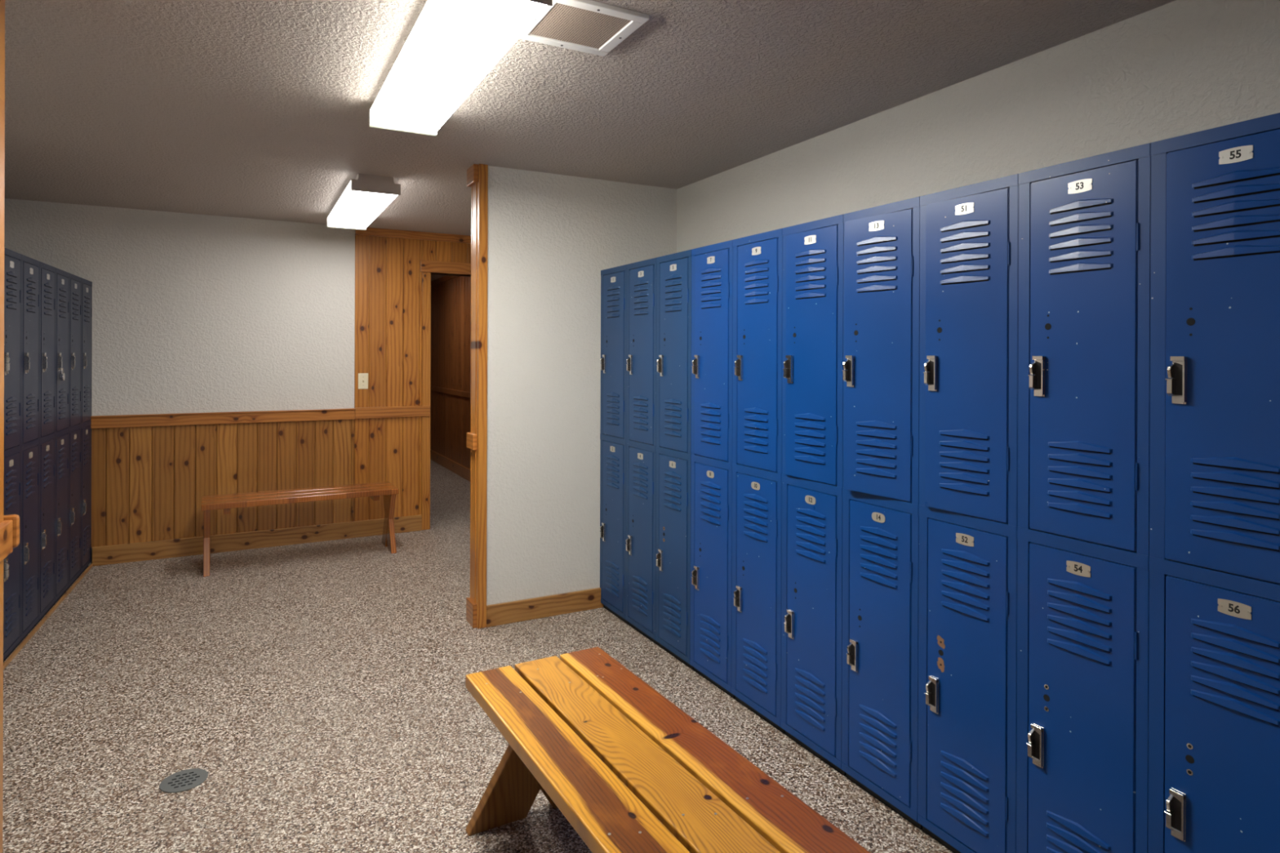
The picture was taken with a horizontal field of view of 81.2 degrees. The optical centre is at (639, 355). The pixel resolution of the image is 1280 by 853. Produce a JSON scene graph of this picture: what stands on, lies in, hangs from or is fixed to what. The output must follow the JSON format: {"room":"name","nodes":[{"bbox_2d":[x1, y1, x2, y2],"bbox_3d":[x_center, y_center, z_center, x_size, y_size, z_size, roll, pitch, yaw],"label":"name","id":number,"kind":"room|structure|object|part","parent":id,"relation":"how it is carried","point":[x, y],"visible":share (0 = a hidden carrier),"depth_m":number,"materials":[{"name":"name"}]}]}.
{"room":"changing room","nodes":[
{"label":"changing room","id":0,"kind":"room"},
{"bbox_2d":[4,198,471,565],"bbox_3d":[-2.541,0.197,5.553,3.741,2.362,0.144,0,0,-29],"label":"wall","id":1,"kind":"structure","parent":0,"point":[192,313],"depth_m":5.31,"materials":[{"name":"white paint"}]},
{"bbox_2d":[3,563,93,669],"bbox_3d":[-3.191,1.367,4.081,0.012,0.020,1.813,0,0,-26],"label":"trim","id":2,"kind":"structure","parent":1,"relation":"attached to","point":[46,617],"depth_m":3.84,"materials":[{"name":"brown wood"}]},
{"bbox_2d":[90,408,355,428],"bbox_3d":[-3.075,0.436,5.169,2.078,0.082,0.040,0,0,-29],"label":"chair rail","id":3,"kind":"object","parent":1,"relation":"attached to","point":[258,416],"visible":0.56,"depth_m":5.22,"materials":[{"name":"brown wood"}]},
{"bbox_2d":[92,515,422,566],"bbox_3d":[-2.660,1.317,5.405,2.121,0.122,0.033,0,0,-29],"label":"baseboard","id":4,"kind":"structure","parent":1,"relation":"attached to","point":[175,548],"depth_m":5.31,"materials":[{"name":"brown wood"}]},
{"bbox_2d":[358,373,368,389],"bbox_3d":[-2.111,0.193,5.697,0.072,0.120,0.020,0,0,-28],"label":"light switch","id":5,"kind":"object","parent":1,"relation":"attached to","point":[362,377],"visible":1,"depth_m":5.70,"materials":[{"name":"beige plastic"}]},
{"bbox_2d":[355,405,430,418],"bbox_3d":[-1.920,0.436,5.810,0.564,0.083,0.036,0,0,-29],"label":"chair rail","id":6,"kind":"object","parent":1,"relation":"attached to","point":[411,411],"visible":1,"depth_m":5.79,"materials":[{"name":"brown wood"}]},
{"bbox_2d":[355,227,471,244],"bbox_3d":[-1.520,-0.950,6.031,1.472,0.062,0.030,0,0,-29],"label":"crown molding","id":7,"kind":"structure","parent":1,"relation":"attached to","point":[375,232],"depth_m":5.87,"materials":[{"name":"brown wood"}]},
{"bbox_2d":[420,260,471,529],"bbox_3d":[-1.352,0.313,6.197,0.961,2.137,0.175,0,0,-28],"label":"door frame","id":8,"kind":"structure","parent":1,"relation":"attached to","point":[426,277],"depth_m":5.93,"materials":[{"name":"brown wood"}]},
{"bbox_2d":[2,459,953,852],"bbox_3d":[-1.904,1.421,4.457,3.839,0.080,13.350,0,0,-28],"label":"floor","id":9,"kind":"structure","parent":0,"point":[322,695],"depth_m":2.90,"materials":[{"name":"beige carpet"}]},
{"bbox_2d":[3,247,22,662],"bbox_3d":[-3.049,0.449,3.307,0.457,1.860,0.301,0,0,-26],"label":"locker","id":10,"kind":"object","parent":9,"relation":"on","point":[12,260],"visible":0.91,"depth_m":3.41,"materials":[{"name":"blue metal"}]},
{"bbox_3d":[-2.869,0.889,3.399,0.021,0.869,0.244,0,0,-26],"label":"door","id":11,"kind":"part","parent":10,"relation":"part of","materials":[{"name":"blue metal"}]},
{"bbox_3d":[-2.862,0.488,3.401,0.002,0.030,0.055,0,0,-26],"label":"number plate","id":12,"kind":"part","parent":10,"relation":"part of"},
{"bbox_3d":[-2.865,-0.015,3.398,0.021,0.869,0.244,0,0,-26],"label":"door","id":13,"kind":"part","parent":10,"relation":"part of","materials":[{"name":"blue metal"}]},
{"bbox_3d":[-2.859,-0.416,3.400,0.002,0.030,0.055,0,0,-26],"label":"number plate","id":14,"kind":"part","parent":10,"relation":"part of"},
{"bbox_2d":[16,254,39,647],"bbox_3d":[-3.182,0.448,3.579,0.457,1.860,0.301,0,0,-26],"label":"locker","id":15,"kind":"object","parent":9,"relation":"on","point":[29,464],"visible":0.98,"depth_m":3.65,"materials":[{"name":"blue metal"}]},
{"bbox_3d":[-3.001,0.888,3.671,0.021,0.869,0.244,0,0,-26],"label":"door","id":16,"kind":"part","parent":15,"relation":"part of","materials":[{"name":"blue metal"}]},
{"bbox_3d":[-2.998,-0.016,3.670,0.021,0.869,0.244,0,0,-26],"label":"door","id":17,"kind":"part","parent":15,"relation":"part of","materials":[{"name":"blue metal"}]},
{"bbox_3d":[-2.992,-0.417,3.672,0.002,0.030,0.055,0,0,-26],"label":"number plate","id":18,"kind":"part","parent":15,"relation":"part of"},
{"bbox_2d":[35,262,55,626],"bbox_3d":[-3.314,0.447,3.850,0.457,1.860,0.301,0,0,-26],"label":"locker","id":19,"kind":"object","parent":9,"relation":"on","point":[46,272],"visible":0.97,"depth_m":3.93,"materials":[{"name":"blue metal"}]},
{"bbox_3d":[-3.134,0.887,3.942,0.021,0.869,0.244,0,0,-26],"label":"door","id":20,"kind":"part","parent":19,"relation":"part of","materials":[{"name":"blue metal"}]},
{"bbox_3d":[-3.130,-0.017,3.942,0.021,0.869,0.244,0,0,-26],"label":"door","id":21,"kind":"part","parent":19,"relation":"part of","materials":[{"name":"blue metal"}]},
{"bbox_2d":[50,267,69,608],"bbox_3d":[-3.447,0.447,4.122,0.457,1.860,0.301,0,0,-26],"label":"locker","id":22,"kind":"object","parent":9,"relation":"on","point":[62,277],"visible":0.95,"depth_m":4.19,"materials":[{"name":"blue metal"}]},
{"bbox_3d":[-3.266,0.886,4.214,0.021,0.869,0.244,0,0,-26],"label":"door","id":23,"kind":"part","parent":22,"relation":"part of","materials":[{"name":"blue metal"}]},
{"bbox_3d":[-3.263,-0.018,4.213,0.021,0.869,0.244,0,0,-26],"label":"door","id":24,"kind":"part","parent":22,"relation":"part of","materials":[{"name":"blue metal"}]},
{"bbox_2d":[59,368,65,380],"bbox_3d":[-3.203,0.102,4.139,0.018,0.072,0.044,0,0,-26],"label":"padlock","id":25,"kind":"object","parent":22,"relation":"hanging from","point":[62,376],"visible":1,"depth_m":4.13,"materials":[{"name":"silver metal"}]},
{"bbox_2d":[64,273,81,592],"bbox_3d":[-3.579,0.446,4.393,0.457,1.860,0.301,0,0,-26],"label":"locker","id":26,"kind":"object","parent":9,"relation":"on","point":[74,304],"visible":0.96,"depth_m":4.47,"materials":[{"name":"blue metal"}]},
{"bbox_3d":[-3.399,0.886,4.486,0.021,0.869,0.244,0,0,-26],"label":"door","id":27,"kind":"part","parent":26,"relation":"part of","materials":[{"name":"blue metal"}]},
{"bbox_3d":[-3.395,-0.018,4.485,0.021,0.869,0.244,0,0,-26],"label":"door","id":28,"kind":"part","parent":26,"relation":"part of","materials":[{"name":"blue metal"}]},
{"bbox_2d":[77,278,92,577],"bbox_3d":[-3.712,0.445,4.665,0.457,1.860,0.301,0,0,-26],"label":"locker","id":29,"kind":"object","parent":9,"relation":"on","point":[86,285],"visible":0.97,"depth_m":4.74,"materials":[{"name":"blue metal"}]},
{"bbox_3d":[-3.531,0.885,4.757,0.021,0.869,0.244,0,0,-26],"label":"door","id":30,"kind":"part","parent":29,"relation":"part of","materials":[{"name":"blue metal"}]},
{"bbox_3d":[-3.528,-0.019,4.756,0.021,0.869,0.244,0,0,-26],"label":"door","id":31,"kind":"part","parent":29,"relation":"part of","materials":[{"name":"blue metal"}]},
{"bbox_2d":[159,768,208,792],"bbox_3d":[-1.486,1.383,2.433,0.136,0.004,0.136,0,0,-28],"label":"floor drain","id":32,"kind":"object","parent":9,"relation":"on","point":[188,779],"visible":1,"depth_m":2.43,"materials":[{"name":"grey metal"}]},
{"bbox_2d":[200,481,398,577],"bbox_3d":[-2.299,1.155,5.094,1.195,0.450,0.351,0,0,-30],"label":"bench","id":33,"kind":"object","parent":9,"relation":"on","point":[226,502],"visible":1,"depth_m":5.04,"materials":[{"name":"brown wood"}]},
{"bbox_3d":[-2.789,1.172,4.808,0.036,0.412,0.337,0,0,-30],"label":"leg","id":34,"kind":"part","parent":33,"relation":"part of","materials":[{"name":"brown wood"}]},
{"bbox_3d":[-2.795,1.172,4.820,0.036,0.412,0.337,0,0,-30],"label":"leg","id":35,"kind":"part","parent":33,"relation":"part of","materials":[{"name":"brown wood"}]},
{"bbox_3d":[-1.810,1.175,5.381,0.036,0.412,0.337,0,0,-30],"label":"leg","id":36,"kind":"part","parent":33,"relation":"part of","materials":[{"name":"brown wood"}]},
{"bbox_3d":[-1.802,1.175,5.369,0.036,0.412,0.337,0,0,-30],"label":"leg","id":37,"kind":"part","parent":33,"relation":"part of","materials":[{"name":"brown wood"}]},
{"bbox_2d":[600,264,628,624],"bbox_3d":[0.057,0.459,4.096,0.507,1.860,0.313,0,0,-28],"label":"locker","id":38,"kind":"object","parent":9,"relation":"on","point":[613,280],"visible":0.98,"depth_m":3.98,"materials":[{"name":"blue metal"}]},
{"bbox_3d":[-0.147,0.497,3.984,0.003,0.030,0.057,0,0,-28],"label":"number plate","id":39,"kind":"part","parent":38,"relation":"part of","materials":[{"name":"beige"}]},
{"bbox_3d":[-0.144,-0.407,3.983,0.003,0.030,0.057,0,0,-28],"label":"number plate","id":40,"kind":"part","parent":38,"relation":"part of","materials":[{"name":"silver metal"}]},
{"bbox_3d":[-0.143,0.898,3.987,0.023,0.869,0.254,0,0,-28],"label":"door","id":41,"kind":"part","parent":38,"relation":"part of","materials":[{"name":"blue metal"}]},
{"bbox_3d":[-0.140,-0.006,3.986,0.023,0.869,0.254,0,0,-28],"label":"door","id":42,"kind":"part","parent":38,"relation":"part of","materials":[{"name":"blue metal"}]},
{"bbox_2d":[625,257,658,645],"bbox_3d":[0.205,0.460,3.819,0.507,1.860,0.313,0,0,-28],"label":"locker","id":43,"kind":"object","parent":9,"relation":"on","point":[641,344],"visible":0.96,"depth_m":3.69,"materials":[{"name":"blue metal"}]},
{"bbox_3d":[0.001,0.498,3.707,0.003,0.030,0.057,0,0,-28],"label":"number plate","id":44,"kind":"part","parent":43,"relation":"part of","materials":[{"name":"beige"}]},
{"bbox_3d":[0.005,0.898,3.710,0.023,0.869,0.254,0,0,-28],"label":"door","id":45,"kind":"part","parent":43,"relation":"part of","materials":[{"name":"blue metal"}]},
{"bbox_3d":[0.004,-0.406,3.706,0.003,0.030,0.057,0,0,-28],"label":"number plate","id":46,"kind":"part","parent":43,"relation":"part of","materials":[{"name":"silver metal"}]},
{"bbox_3d":[0.008,-0.006,3.709,0.023,0.869,0.254,0,0,-28],"label":"door","id":47,"kind":"part","parent":43,"relation":"part of","materials":[{"name":"blue metal"}]},
{"bbox_2d":[465,646,870,852],"bbox_3d":[-0.014,1.165,1.767,0.444,0.451,1.250,0,0,-30],"label":"bench","id":48,"kind":"object","parent":9,"relation":"on","point":[630,771],"visible":1,"depth_m":1.73,"materials":[{"name":"brown wood"}]},
{"bbox_3d":[-0.317,1.183,2.280,0.430,0.412,0.036,0,0,-30],"label":"leg","id":49,"kind":"part","parent":48,"relation":"part of","materials":[{"name":"brown wood"}]},
{"bbox_3d":[-0.304,1.183,2.286,0.430,0.412,0.036,0,0,-30],"label":"leg","id":50,"kind":"part","parent":48,"relation":"part of","materials":[{"name":"brown wood"}]},
{"bbox_2d":[655,249,693,670],"bbox_3d":[0.353,0.461,3.541,0.507,1.860,0.313,0,0,-28],"label":"locker","id":51,"kind":"object","parent":9,"relation":"on","point":[673,271],"visible":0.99,"depth_m":3.42,"materials":[{"name":"blue metal"}]},
{"bbox_3d":[0.149,0.499,3.429,0.003,0.030,0.057,0,0,-28],"label":"number plate","id":52,"kind":"part","parent":51,"relation":"part of","materials":[{"name":"beige"}]},
{"bbox_3d":[0.153,0.899,3.432,0.023,0.869,0.254,0,0,-28],"label":"door","id":53,"kind":"part","parent":51,"relation":"part of","materials":[{"name":"blue metal"}]},
{"bbox_3d":[0.152,-0.405,3.428,0.003,0.030,0.057,0,0,-28],"label":"number plate","id":54,"kind":"part","parent":51,"relation":"part of","materials":[{"name":"silver metal"}]},
{"bbox_3d":[0.156,-0.005,3.432,0.023,0.869,0.254,0,0,-28],"label":"door","id":55,"kind":"part","parent":51,"relation":"part of","materials":[{"name":"blue metal"}]},
{"bbox_2d":[689,240,734,698],"bbox_3d":[0.500,0.461,3.263,0.510,1.860,0.313,0,0,-28],"label":"locker","id":56,"kind":"object","parent":9,"relation":"on","point":[712,265],"visible":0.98,"depth_m":3.14,"materials":[{"name":"blue metal"}]},
{"bbox_3d":[0.297,0.499,3.152,0.003,0.029,0.055,0,0,-28],"label":"number plate","id":57,"kind":"part","parent":56,"relation":"part of","materials":[{"name":"beige"}]},
{"bbox_3d":[0.299,-0.405,3.151,0.003,0.030,0.057,0,0,-29],"label":"number plate","id":58,"kind":"part","parent":56,"relation":"part of","materials":[{"name":"silver metal"}]},
{"bbox_3d":[0.300,0.900,3.155,0.023,0.869,0.254,0,0,-28],"label":"door","id":59,"kind":"part","parent":56,"relation":"part of","materials":[{"name":"blue metal"}]},
{"bbox_3d":[0.303,-0.004,3.154,0.023,0.869,0.254,0,0,-29],"label":"door","id":60,"kind":"part","parent":56,"relation":"part of","materials":[{"name":"blue metal"}]},
{"bbox_2d":[731,228,784,733],"bbox_3d":[0.649,0.462,2.986,0.507,1.860,0.313,0,0,-28],"label":"locker","id":61,"kind":"object","parent":9,"relation":"on","point":[757,259],"visible":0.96,"depth_m":2.86,"materials":[{"name":"blue metal"}]},
{"bbox_3d":[0.445,0.500,2.875,0.003,0.029,0.055,0,0,-28],"label":"number plate","id":62,"kind":"part","parent":61,"relation":"part of","materials":[{"name":"beige"}]},
{"bbox_3d":[0.448,-0.404,2.874,0.003,0.030,0.057,0,0,-28],"label":"number plate","id":63,"kind":"part","parent":61,"relation":"part of","materials":[{"name":"silver metal"}]},
{"bbox_3d":[0.448,0.901,2.878,0.023,0.869,0.254,0,0,-28],"label":"door","id":64,"kind":"part","parent":61,"relation":"part of","materials":[{"name":"blue metal"}]},
{"bbox_3d":[0.452,-0.003,2.877,0.023,0.869,0.254,0,0,-28],"label":"door","id":65,"kind":"part","parent":61,"relation":"part of","materials":[{"name":"blue metal"}]},
{"bbox_2d":[780,214,845,776],"bbox_3d":[0.792,0.463,2.707,0.518,1.860,0.313,0,0,-28],"label":"locker","id":66,"kind":"object","parent":9,"relation":"on","point":[811,476],"visible":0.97,"depth_m":2.58,"materials":[{"name":"blue metal"}]},
{"bbox_3d":[0.591,-0.403,2.594,0.003,0.030,0.057,0,0,-30],"label":"number plate","id":67,"kind":"part","parent":66,"relation":"part of","materials":[{"name":"silver metal"}]},
{"bbox_3d":[0.592,0.501,2.597,0.003,0.029,0.055,0,0,-28],"label":"number plate","id":68,"kind":"part","parent":66,"relation":"part of","materials":[{"name":"beige"}]},
{"bbox_3d":[0.595,-0.003,2.597,0.023,0.869,0.254,0,0,-30],"label":"door","id":69,"kind":"part","parent":66,"relation":"part of","materials":[{"name":"blue metal"}]},
{"bbox_3d":[0.596,0.901,2.600,0.023,0.869,0.254,0,0,-28],"label":"door","id":70,"kind":"part","parent":66,"relation":"part of","materials":[{"name":"blue metal"}]},
{"bbox_2d":[841,196,922,829],"bbox_3d":[0.933,0.464,2.426,0.533,1.860,0.313,0,0,-28],"label":"locker","id":71,"kind":"object","parent":9,"relation":"on","point":[882,243],"visible":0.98,"depth_m":2.30,"materials":[{"name":"blue metal"}]},
{"bbox_3d":[0.732,-0.402,2.312,0.003,0.030,0.057,0,0,-34],"label":"number plate","id":72,"kind":"part","parent":71,"relation":"part of","materials":[{"name":"white plastic"}]},
{"bbox_3d":[0.735,-0.002,2.316,0.023,0.869,0.254,0,0,-34],"label":"door","id":73,"kind":"part","parent":71,"relation":"part of","materials":[{"name":"blue metal"}]},
{"bbox_3d":[0.740,0.502,2.320,0.003,0.029,0.055,0,0,-28],"label":"number plate","id":74,"kind":"part","parent":71,"relation":"part of","materials":[{"name":"beige"}]},
{"bbox_3d":[0.744,0.902,2.323,0.023,0.869,0.254,0,0,-28],"label":"door","id":75,"kind":"part","parent":71,"relation":"part of","materials":[{"name":"blue metal"}]},
{"bbox_2d":[917,173,1018,852],"bbox_3d":[1.086,0.464,2.151,0.521,1.860,0.313,0,0,-28],"label":"locker","id":76,"kind":"object","parent":9,"relation":"on","point":[969,234],"visible":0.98,"depth_m":2.02,"materials":[{"name":"blue metal"}]},
{"bbox_3d":[0.885,-0.402,2.038,0.003,0.030,0.057,0,0,-31],"label":"number plate","id":77,"kind":"part","parent":76,"relation":"part of","materials":[{"name":"silver metal"}]},
{"bbox_3d":[0.888,0.503,2.042,0.003,0.030,0.057,0,0,-28],"label":"number plate","id":78,"kind":"part","parent":76,"relation":"part of","materials":[{"name":"beige"}]},
{"bbox_3d":[0.889,-0.001,2.042,0.023,0.869,0.254,0,0,-31],"label":"door","id":79,"kind":"part","parent":76,"relation":"part of","materials":[{"name":"blue metal"}]},
{"bbox_3d":[0.892,0.903,2.046,0.023,0.869,0.254,0,0,-28],"label":"door","id":80,"kind":"part","parent":76,"relation":"part of","materials":[{"name":"blue metal"}]},
{"bbox_2d":[1016,142,1151,852],"bbox_3d":[1.240,0.465,1.877,0.507,1.860,0.313,0,0,-28],"label":"locker","id":81,"kind":"object","parent":9,"relation":"on","point":[1085,224],"visible":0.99,"depth_m":1.75,"materials":[{"name":"blue metal"}]},
{"bbox_3d":[1.036,0.503,1.765,0.003,0.030,0.057,0,0,-28],"label":"number plate","id":82,"kind":"part","parent":81,"relation":"part of","materials":[{"name":"beige"}]},
{"bbox_3d":[1.039,-0.401,1.764,0.003,0.030,0.057,0,0,-28],"label":"number plate","id":83,"kind":"part","parent":81,"relation":"part of","materials":[{"name":"silver metal"}]},
{"bbox_3d":[1.040,0.904,1.768,0.023,0.869,0.254,0,0,-28],"label":"door","id":84,"kind":"part","parent":81,"relation":"part of","materials":[{"name":"blue metal"}]},
{"bbox_3d":[1.043,0.000,1.767,0.023,0.869,0.254,0,0,-28],"label":"door","id":85,"kind":"part","parent":81,"relation":"part of","materials":[{"name":"blue metal"}]},
{"bbox_2d":[1147,112,1279,852],"bbox_3d":[1.386,0.466,1.599,0.511,1.860,0.313,0,0,-28],"label":"locker","id":86,"kind":"object","parent":9,"relation":"on","point":[1214,645],"visible":1,"depth_m":1.51,"materials":[{"name":"blue metal"}]},
{"bbox_3d":[1.189,0.001,1.489,0.023,0.869,0.254,0,0,-29],"label":"door","id":87,"kind":"part","parent":86,"relation":"part of","materials":[{"name":"blue metal"}]},
{"bbox_3d":[1.187,0.905,1.491,0.023,0.869,0.254,0,0,-28],"label":"door","id":88,"kind":"part","parent":86,"relation":"part of","materials":[{"name":"blue metal"}]},
{"bbox_3d":[1.184,0.504,1.488,0.003,0.030,0.057,0,0,-28],"label":"number plate","id":89,"kind":"part","parent":86,"relation":"part of","materials":[{"name":"beige"}]},
{"bbox_3d":[1.185,-0.400,1.486,0.003,0.030,0.057,0,0,-29],"label":"number plate","id":90,"kind":"part","parent":86,"relation":"part of","materials":[{"name":"silver metal"}]},
{"bbox_2d":[486,165,677,604],"bbox_3d":[-0.326,0.206,4.137,1.161,2.362,0.115,0,0,-28],"label":"wall","id":91,"kind":"structure","parent":0,"point":[551,237],"depth_m":3.99,"materials":[{"name":"white paint"}]},
{"bbox_2d":[466,597,476,627],"bbox_3d":[-0.871,1.327,3.861,0.022,0.118,0.135,0,0,-28],"label":"block","id":92,"kind":"object","parent":91,"relation":"attached to","point":[471,606],"visible":1,"depth_m":3.82,"materials":[{"name":"brown wood"}]},
{"bbox_2d":[466,432,476,449],"bbox_3d":[-0.872,0.441,3.867,0.022,0.079,0.120,0,0,-28],"label":"block","id":93,"kind":"object","parent":91,"relation":"attached to","point":[471,437],"visible":1,"depth_m":3.83,"materials":[{"name":"brown wood"}]},
{"bbox_2d":[466,164,478,186],"bbox_3d":[-0.865,-0.931,3.858,0.026,0.090,0.135,0,0,-28],"label":"block","id":94,"kind":"object","parent":91,"relation":"attached to","point":[473,171],"visible":1,"depth_m":3.82,"materials":[{"name":"brown wood"}]},
{"bbox_2d":[470,164,488,628],"bbox_3d":[-0.836,0.205,3.867,0.048,2.362,0.149,0,0,-28],"label":"post","id":95,"kind":"object","parent":91,"relation":"attached to","point":[479,191],"visible":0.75,"depth_m":3.81,"materials":[{"name":"brown wood"}]},
{"bbox_2d":[486,587,603,626],"bbox_3d":[-0.495,1.333,3.975,0.662,0.108,0.019,0,0,-28],"label":"baseboard","id":96,"kind":"structure","parent":91,"relation":"attached to","point":[518,611],"depth_m":3.96,"materials":[{"name":"brown wood"}]},
{"bbox_2d":[4,0,1176,280],"bbox_3d":[-1.896,-1.020,4.454,3.839,0.080,13.350,0,0,-28],"label":"ceiling","id":97,"kind":"structure","parent":0,"point":[260,109],"depth_m":2.75,"materials":[{"name":"paint"}]},
{"bbox_2d":[327,173,400,230],"bbox_3d":[-1.734,-0.932,4.620,0.256,0.096,1.300,0,0,-28],"label":"ceiling light","id":98,"kind":"object","parent":97,"relation":"attached to","point":[366,197],"visible":1,"depth_m":4.30,"materials":[{"name":"white plastic"}]},
{"bbox_2d":[368,0,552,136],"bbox_3d":[-0.629,-0.926,2.369,0.256,0.096,1.267,0,0,-28],"label":"ceiling light","id":99,"kind":"object","parent":97,"relation":"attached to","point":[452,45],"visible":1,"depth_m":2.22,"materials":[{"name":"white plastic"}]},
{"bbox_2d":[518,0,649,56],"bbox_3d":[-0.178,-0.965,2.187,0.304,0.015,0.304,0,0,-28],"label":"ceiling vent","id":100,"kind":"object","parent":97,"relation":"in","point":[587,26],"visible":0.81,"depth_m":2.18,"materials":[{"name":"white metal"}]},
{"bbox_2d":[528,3,631,48],"bbox_3d":[-0.178,-0.966,2.187,0.234,0.003,0.234,0,0,-28],"label":"grille","id":101,"kind":"object","parent":100,"relation":"attached to","point":[566,24],"depth_m":2.19,"materials":[{"name":"white metal"}]},
{"bbox_2d":[676,0,1279,253],"bbox_3d":[1.003,0.212,2.983,0.100,2.362,7.820,0,0,-28],"label":"wall","id":102,"kind":"structure","parent":0,"point":[1178,68],"depth_m":2.41,"materials":[{"name":"white paint"}]},
{"bbox_3d":[-2.089,0.196,8.785,0.100,2.362,5.330,0,0,-28],"label":"wall","id":103,"kind":"structure","parent":0,"visible":0},
{"bbox_2d":[431,275,459,286],"bbox_3d":[-2.175,-0.955,8.810,0.034,0.062,5.200,0,0,-28],"label":"crown molding","id":104,"kind":"structure","parent":103,"relation":"attached to","point":[442,279],"depth_m":9.34,"materials":[{"name":"brown wood"}]},
{"bbox_2d":[430,448,470,481],"bbox_3d":[-2.182,1.312,8.813,0.032,0.128,5.200,0,0,-28],"label":"baseboard","id":105,"kind":"structure","parent":103,"relation":"attached to","point":[460,470],"depth_m":8.92,"materials":[{"name":"brown wood"}]},
{"bbox_2d":[430,275,471,469],"bbox_3d":[-2.165,0.164,8.807,0.014,2.175,5.220,0,0,-28],"label":"panelling","id":106,"kind":"object","parent":103,"relation":"attached to","point":[451,300],"visible":0.32,"depth_m":8.98,"materials":[{"name":"brown wood"}]},
{"bbox_2d":[430,386,471,398],"bbox_3d":[-2.180,0.431,8.811,0.034,0.060,5.200,0,0,-28],"label":"chair rail","id":107,"kind":"object","parent":106,"relation":"attached to","point":[462,393],"visible":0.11,"depth_m":8.89,"materials":[{"name":"brown wood"}]},
{"bbox_3d":[-1.971,0.203,1.624,0.850,2.362,0.120,0,0,-28],"label":"wall","id":108,"kind":"structure","parent":0,"visible":0},
{"bbox_2d":[0,0,4,852],"bbox_3d":[-1.607,0.204,1.810,0.067,2.362,0.165,0,0,-28],"label":"post","id":109,"kind":"object","parent":108,"relation":"attached to","point":[2,2],"visible":1,"depth_m":1.88,"materials":[{"name":"brown wood"}]},
{"bbox_2d":[0,520,12,562],"bbox_3d":[-1.574,0.459,1.837,0.019,0.083,0.140,0,0,-28],"label":"block","id":110,"kind":"object","parent":108,"relation":"attached to","point":[6,526],"visible":1,"depth_m":1.85,"materials":[{"name":"brown wood"}]},
{"bbox_2d":[3,514,19,548],"bbox_3d":[-1.642,0.451,1.903,0.094,0.084,0.030,0,0,-28],"label":"block","id":111,"kind":"object","parent":108,"relation":"attached to","point":[15,518],"visible":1,"depth_m":1.91,"materials":[{"name":"brown wood"}]}
]}

